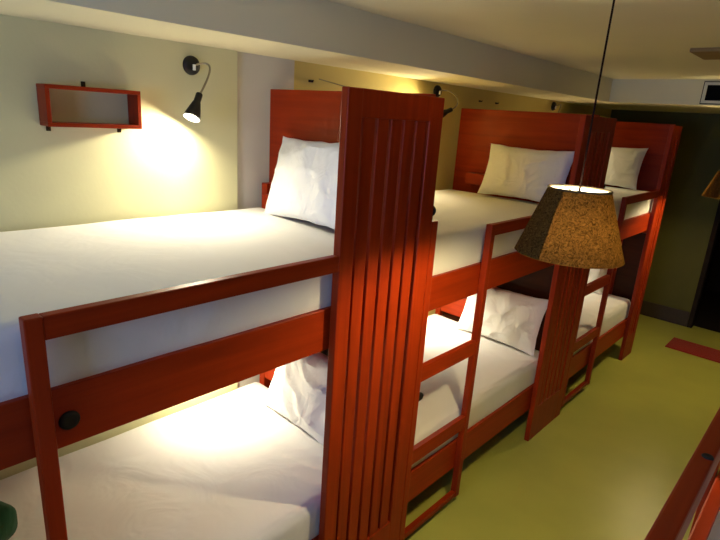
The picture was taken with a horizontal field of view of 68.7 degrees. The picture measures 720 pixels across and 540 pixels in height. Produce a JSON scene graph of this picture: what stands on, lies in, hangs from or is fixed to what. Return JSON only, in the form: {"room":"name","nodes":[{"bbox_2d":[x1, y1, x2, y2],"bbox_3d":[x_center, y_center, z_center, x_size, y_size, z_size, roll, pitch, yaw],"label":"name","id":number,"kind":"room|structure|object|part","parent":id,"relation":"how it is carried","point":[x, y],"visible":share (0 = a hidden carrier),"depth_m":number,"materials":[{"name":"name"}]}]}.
{"room":"dormitory","nodes":[
{"label":"dormitory","id":0,"kind":"room"},
{"bbox_2d":[237,52,294,387],"bbox_3d":[-0.642,-0.065,3.210,0.178,2.722,0.395,18,22,40],"label":"wall pillar","id":1,"kind":"structure","parent":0,"point":[257,75],"depth_m":2.89,"materials":[{"name":"grey paint"}]},
{"bbox_2d":[0,14,611,479],"bbox_3d":[-0.134,-0.183,3.724,0.200,2.722,9.560,18,22,40],"label":"wall","id":2,"kind":"structure","parent":0,"point":[174,164],"depth_m":2.39,"materials":[{"name":"beige paint"}]},
{"bbox_2d":[36,81,141,132],"bbox_3d":[-1.117,-0.677,2.197,0.100,0.203,0.375,18,22,40],"label":"wall shelf","id":3,"kind":"object","parent":2,"relation":"attached to","point":[43,95],"visible":1,"depth_m":2.15,"materials":[{"name":"brown wood"}]},
{"bbox_2d":[183,56,210,121],"bbox_3d":[-0.786,-0.852,2.478,0.124,0.302,0.203,6,17,7],"label":"reading lamp","id":4,"kind":"object","parent":2,"relation":"attached to","point":[191,65],"visible":1,"depth_m":2.48,"materials":[{"name":"black metal"}]},
{"bbox_3d":[-0.797,-0.973,2.506,0.026,0.088,0.088,18,22,40],"label":"wall plate","id":5,"kind":"part","parent":4,"relation":"part of","materials":[{"name":"black metal"}]},
{"bbox_3d":[-0.767,-0.756,2.448,0.078,0.137,0.106,18,22,40],"label":"lamp shade","id":6,"kind":"part","parent":4,"relation":"part of","materials":[{"name":"black metal"}]},
{"bbox_2d":[433,85,457,117],"bbox_3d":[0.602,-1.222,3.865,0.191,0.258,0.233,18,22,40],"label":"reading lamp","id":7,"kind":"object","parent":2,"relation":"attached to","point":[437,90],"visible":0.73,"depth_m":3.90,"materials":[{"name":"black metal"}]},
{"bbox_3d":[0.583,-1.332,3.931,0.026,0.088,0.088,18,22,40],"label":"wall plate","id":8,"kind":"part","parent":7,"relation":"part of","materials":[{"name":"black metal"}]},
{"bbox_3d":[0.605,-1.124,3.808,0.138,0.103,0.077,2,17,-8],"label":"lamp shade","id":9,"kind":"part","parent":7,"relation":"part of","materials":[{"name":"black metal"}]},
{"bbox_2d":[551,102,560,112],"bbox_3d":[1.975,-1.558,5.323,0.097,0.273,0.274,7,17,10],"label":"reading lamp","id":10,"kind":"object","parent":2,"relation":"attached to","point":[553,106],"visible":0.48,"depth_m":5.37,"materials":[{"name":"black metal"}]},
{"bbox_3d":[1.985,-1.673,5.387,0.026,0.088,0.088,18,22,40],"label":"wall plate","id":11,"kind":"part","parent":10,"relation":"part of","materials":[{"name":"black metal"}]},
{"bbox_2d":[327,0,719,79],"bbox_3d":[1.259,-1.105,2.173,3.780,0.100,9.560,18,22,40],"label":"ceiling","id":12,"kind":"structure","parent":0,"point":[648,39],"depth_m":2.61,"materials":[{"name":"paint"}]},
{"bbox_2d":[0,0,612,101],"bbox_3d":[-0.415,-1.157,2.510,0.587,0.208,7.567,18,22,40],"label":"beam","id":13,"kind":"structure","parent":12,"relation":"attached to","point":[322,32],"depth_m":2.46,"materials":[{"name":"paint"}]},
{"bbox_2d":[514,0,624,268],"bbox_3d":[0.752,-0.483,1.707,0.360,0.894,0.360,18,22,40],"label":"pendant lamp","id":14,"kind":"object","parent":12,"relation":"hanging from","point":[570,225],"visible":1,"depth_m":1.69,"materials":[{"name":"brown"}]},
{"bbox_3d":[0.730,-0.163,1.801,0.360,0.226,0.360,18,22,40],"label":"lamp shade","id":15,"kind":"part","parent":14,"relation":"part of","materials":[{"name":"brown fabric"}]},
{"bbox_3d":[0.758,-0.579,1.679,0.006,0.654,0.006,10,17,19],"label":"cord","id":16,"kind":"part","parent":14,"relation":"part of","materials":[{"name":"black plastic"}]},
{"bbox_2d":[690,47,719,59],"bbox_3d":[2.186,-1.190,2.890,0.595,0.022,0.361,18,22,40],"label":"ceiling panel","id":17,"kind":"object","parent":12,"relation":"attached to","point":[713,53],"visible":1,"depth_m":2.95,"materials":[{"name":"brown wood"}]},
{"bbox_2d":[702,170,719,198],"bbox_3d":[3.215,-0.992,4.494,0.360,0.759,0.360,18,22,40],"label":"pendant lamp","id":18,"kind":"object","parent":12,"relation":"hanging from","point":[713,189],"visible":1,"depth_m":4.54,"materials":[{"name":"brown"}]},
{"bbox_2d":[404,314,719,539],"bbox_3d":[1.829,1.416,3.752,3.780,0.100,11.760,18,22,40],"label":"floor","id":19,"kind":"structure","parent":0,"point":[614,453],"depth_m":3.76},
{"bbox_2d":[0,86,444,539],"bbox_3d":[-0.856,0.445,2.095,1.122,2.347,2.126,18,22,40],"label":"bunk bed","id":20,"kind":"object","parent":19,"relation":"on","point":[389,141],"visible":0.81,"depth_m":2.01,"materials":[{"name":"brown wood"}]},
{"bbox_2d":[0,382,322,539],"bbox_3d":[-0.933,1.070,2.284,1.064,0.229,1.971,18,22,40],"label":"mattress","id":21,"kind":"object","parent":20,"relation":"on","point":[228,466],"visible":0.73,"depth_m":2.35,"materials":[{"name":"white fabric"}]},
{"bbox_2d":[0,501,17,539],"bbox_3d":[-1.480,0.955,1.899,0.322,0.143,0.327,9,17,17],"label":"cushion","id":22,"kind":"object","parent":21,"relation":"on","point":[8,514],"visible":1,"depth_m":1.95,"materials":[{"name":"green fabric"}]},
{"bbox_2d":[262,352,327,444],"bbox_3d":[-0.241,0.637,2.755,0.707,0.411,0.236,19,22,41],"label":"pillow","id":23,"kind":"object","parent":21,"relation":"on","point":[297,389],"visible":0.46,"depth_m":2.72,"materials":[{"name":"white fabric"}]},
{"bbox_2d":[0,208,334,401],"bbox_3d":[-0.862,0.023,1.975,1.063,0.220,1.971,18,22,40],"label":"mattress","id":24,"kind":"object","parent":20,"relation":"on","point":[42,270],"visible":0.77,"depth_m":1.75,"materials":[{"name":"white fabric"}]},
{"bbox_2d":[264,136,338,228],"bbox_3d":[-0.199,-0.417,2.497,0.185,0.434,0.807,-10,21,-39],"label":"pillow","id":25,"kind":"object","parent":24,"relation":"on","point":[304,182],"visible":0.63,"depth_m":2.48,"materials":[{"name":"white fabric"}]},
{"bbox_3d":[-0.423,0.056,1.603,0.032,0.062,0.981,18,22,40],"label":"guard rail","id":26,"kind":"part","parent":20,"relation":"part of","materials":[{"name":"brown wood"}]},
{"bbox_3d":[-0.578,0.393,3.223,0.050,1.845,0.048,18,22,40],"label":"corner post","id":27,"kind":"part","parent":20,"relation":"part of","materials":[{"name":"brown wood"}]},
{"bbox_3d":[-0.189,0.675,2.970,1.076,1.098,0.028,18,22,40],"label":"headboard","id":28,"kind":"part","parent":20,"relation":"part of","materials":[{"name":"brown wood"}]},
{"bbox_3d":[-0.119,-0.353,2.667,1.076,1.047,0.028,18,22,40],"label":"headboard","id":29,"kind":"part","parent":20,"relation":"part of","materials":[{"name":"brown wood"}]},
{"bbox_3d":[0.069,0.452,2.305,0.036,2.334,0.565,18,22,40],"label":"slatted panel","id":30,"kind":"part","parent":20,"relation":"part of","materials":[{"name":"brown wood"}]},
{"bbox_2d":[399,108,616,539],"bbox_3d":[0.589,0.099,3.599,1.122,2.347,2.098,18,22,40],"label":"bunk bed","id":31,"kind":"object","parent":19,"relation":"on","point":[447,293],"visible":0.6,"depth_m":3.58,"materials":[{"name":"brown wood"}]},
{"bbox_3d":[0.712,0.153,4.590,0.050,1.700,0.048,18,22,40],"label":"corner post","id":32,"kind":"part","parent":31,"relation":"part of","materials":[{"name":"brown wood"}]},
{"bbox_2d":[411,314,538,468],"bbox_3d":[0.432,0.743,3.705,1.062,0.229,1.762,18,22,40],"label":"mattress","id":33,"kind":"object","parent":31,"relation":"on","point":[503,371],"visible":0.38,"depth_m":3.53,"materials":[{"name":"white fabric"}]},
{"bbox_2d":[455,287,547,355],"bbox_3d":[1.089,0.347,4.073,0.683,0.408,0.209,19,22,41],"label":"pillow","id":34,"kind":"object","parent":33,"relation":"on","point":[513,319],"visible":0.81,"depth_m":3.96,"materials":[{"name":"white fabric"}]},
{"bbox_2d":[432,189,537,275],"bbox_3d":[0.504,-0.304,3.396,1.063,0.220,1.763,18,22,40],"label":"mattress","id":35,"kind":"object","parent":31,"relation":"on","point":[462,217],"visible":0.3,"depth_m":3.00,"materials":[{"name":"white fabric"}]},
{"bbox_2d":[477,143,574,201],"bbox_3d":[1.177,-0.691,3.773,0.200,0.374,0.666,-12,23,-43],"label":"pillow","id":36,"kind":"object","parent":35,"relation":"on","point":[523,173],"visible":0.84,"depth_m":3.71,"materials":[{"name":"white fabric"}]},
{"bbox_3d":[1.105,0.366,4.316,1.076,1.098,0.028,18,22,40],"label":"headboard","id":37,"kind":"part","parent":31,"relation":"part of","materials":[{"name":"brown wood"}]},
{"bbox_3d":[1.022,-0.290,3.106,0.032,0.062,0.953,18,22,40],"label":"guard rail","id":38,"kind":"part","parent":31,"relation":"part of","materials":[{"name":"brown wood"}]},
{"bbox_3d":[1.175,-0.663,4.013,1.076,1.047,0.028,18,22,40],"label":"headboard","id":39,"kind":"part","parent":31,"relation":"part of","materials":[{"name":"brown wood"}]},
{"bbox_3d":[1.504,0.109,3.799,0.036,2.334,0.565,18,22,40],"label":"slatted panel","id":40,"kind":"part","parent":31,"relation":"part of","materials":[{"name":"brown wood"}]},
{"bbox_2d":[561,121,682,406],"bbox_3d":[1.934,-0.223,4.998,1.122,2.347,1.833,18,22,40],"label":"bunk bed","id":41,"kind":"object","parent":19,"relation":"on","point":[638,234],"visible":0.41,"depth_m":5.07,"materials":[{"name":"brown wood"}]},
{"bbox_2d":[573,292,630,354],"bbox_3d":[1.826,0.410,5.154,1.064,0.228,1.637,18,22,40],"label":"mattress","id":42,"kind":"object","parent":41,"relation":"on","point":[617,308],"visible":0.21,"depth_m":5.03,"materials":[{"name":"white fabric"}]},
{"bbox_2d":[587,269,606,294],"bbox_3d":[2.326,-0.015,5.616,0.623,0.396,0.172,19,22,41],"label":"pillow","id":43,"kind":"object","parent":42,"relation":"on","point":[594,274],"visible":0.08,"depth_m":5.45,"materials":[{"name":"white fabric"}]},
{"bbox_3d":[2.456,0.043,5.721,1.076,1.098,0.028,18,22,40],"label":"headboard","id":44,"kind":"part","parent":41,"relation":"part of","materials":[{"name":"brown wood"}]},
{"bbox_2d":[604,186,653,219],"bbox_3d":[1.897,-0.636,4.846,1.063,0.219,1.637,18,22,40],"label":"mattress","id":45,"kind":"object","parent":41,"relation":"on","point":[639,208],"visible":0.15,"depth_m":4.77,"materials":[{"name":"white fabric"}]},
{"bbox_2d":[605,147,647,189],"bbox_3d":[2.482,-1.040,5.256,0.622,0.399,0.167,18,22,40],"label":"pillow","id":46,"kind":"object","parent":45,"relation":"on","point":[624,164],"visible":0.54,"depth_m":5.12,"materials":[{"name":"white fabric"}]},
{"bbox_3d":[2.525,-0.986,5.418,1.076,1.047,0.028,18,22,40],"label":"headboard","id":47,"kind":"part","parent":41,"relation":"part of","materials":[{"name":"brown wood"}]},
{"bbox_3d":[2.473,-0.637,4.615,0.032,0.062,0.910,18,22,40],"label":"guard rail","id":48,"kind":"part","parent":41,"relation":"part of","materials":[{"name":"brown wood"}]},
{"bbox_3d":[2.850,-0.213,5.198,0.036,2.334,0.300,18,22,40],"label":"slatted panel","id":49,"kind":"part","parent":41,"relation":"part of","materials":[{"name":"brown wood"}]},
{"bbox_2d":[644,407,719,539],"bbox_3d":[0.469,1.376,0.304,1.125,1.747,2.110,18,22,40],"label":"bunk","id":50,"kind":"object","parent":19,"relation":"on","point":[697,489],"visible":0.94,"depth_m":0.83,"materials":[{"name":"brown wood"}]},
{"bbox_3d":[0.762,1.079,1.384,0.016,1.744,0.044,18,22,40],"label":"guard post","id":51,"kind":"part","parent":50,"relation":"part of","materials":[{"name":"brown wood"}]},
{"bbox_2d":[707,510,719,539],"bbox_3d":[0.519,0.671,0.094,1.026,0.222,2.048,18,22,40],"label":"mattress","id":52,"kind":"object","parent":50,"relation":"on","point":[714,534],"visible":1,"depth_m":0.78,"materials":[{"name":"white fabric"}]},
{"bbox_2d":[665,337,719,362],"bbox_3d":[3.780,0.902,5.737,0.745,0.014,0.380,18,22,40],"label":"doormat","id":53,"kind":"object","parent":19,"relation":"on","point":[705,352],"visible":1,"depth_m":5.79,"materials":[{"name":"red fabric"}]},
{"bbox_2d":[554,79,719,113],"bbox_3d":[3.854,-1.571,4.891,3.530,0.208,1.793,18,22,40],"label":"beam","id":54,"kind":"structure","parent":0,"point":[664,95],"depth_m":4.84,"materials":[{"name":"paint"}]},
{"bbox_2d":[699,81,719,104],"bbox_3d":[3.090,-1.468,4.378,0.440,0.186,0.014,18,22,40],"label":"ceiling vent","id":55,"kind":"object","parent":54,"relation":"in","point":[710,94],"visible":1,"depth_m":4.48,"materials":[{"name":"metal"}]},
{"bbox_2d":[610,109,719,311],"bbox_3d":[4.408,-0.530,5.942,3.780,2.722,0.120,18,22,40],"label":"wall","id":56,"kind":"structure","parent":0,"point":[688,216],"depth_m":6.32,"materials":[{"name":"green paint"}]},
{"bbox_2d":[640,300,689,326],"bbox_3d":[4.317,0.704,6.220,3.480,0.190,0.014,18,22,40],"label":"baseboard","id":57,"kind":"structure","parent":56,"relation":"attached to","point":[668,314],"depth_m":6.63,"materials":[{"name":"brown wood"}]},
{"bbox_2d":[687,200,719,327],"bbox_3d":[4.466,-0.187,5.964,0.900,2.060,0.142,18,22,40],"label":"trim","id":58,"kind":"structure","parent":56,"relation":"attached to","point":[716,225],"depth_m":6.28,"materials":[{"name":"paint"}]},
{"bbox_2d":[694,228,719,332],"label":"door","id":59,"kind":"structure","parent":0,"point":[708,314],"depth_m":7.67,"materials":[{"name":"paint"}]}
]}

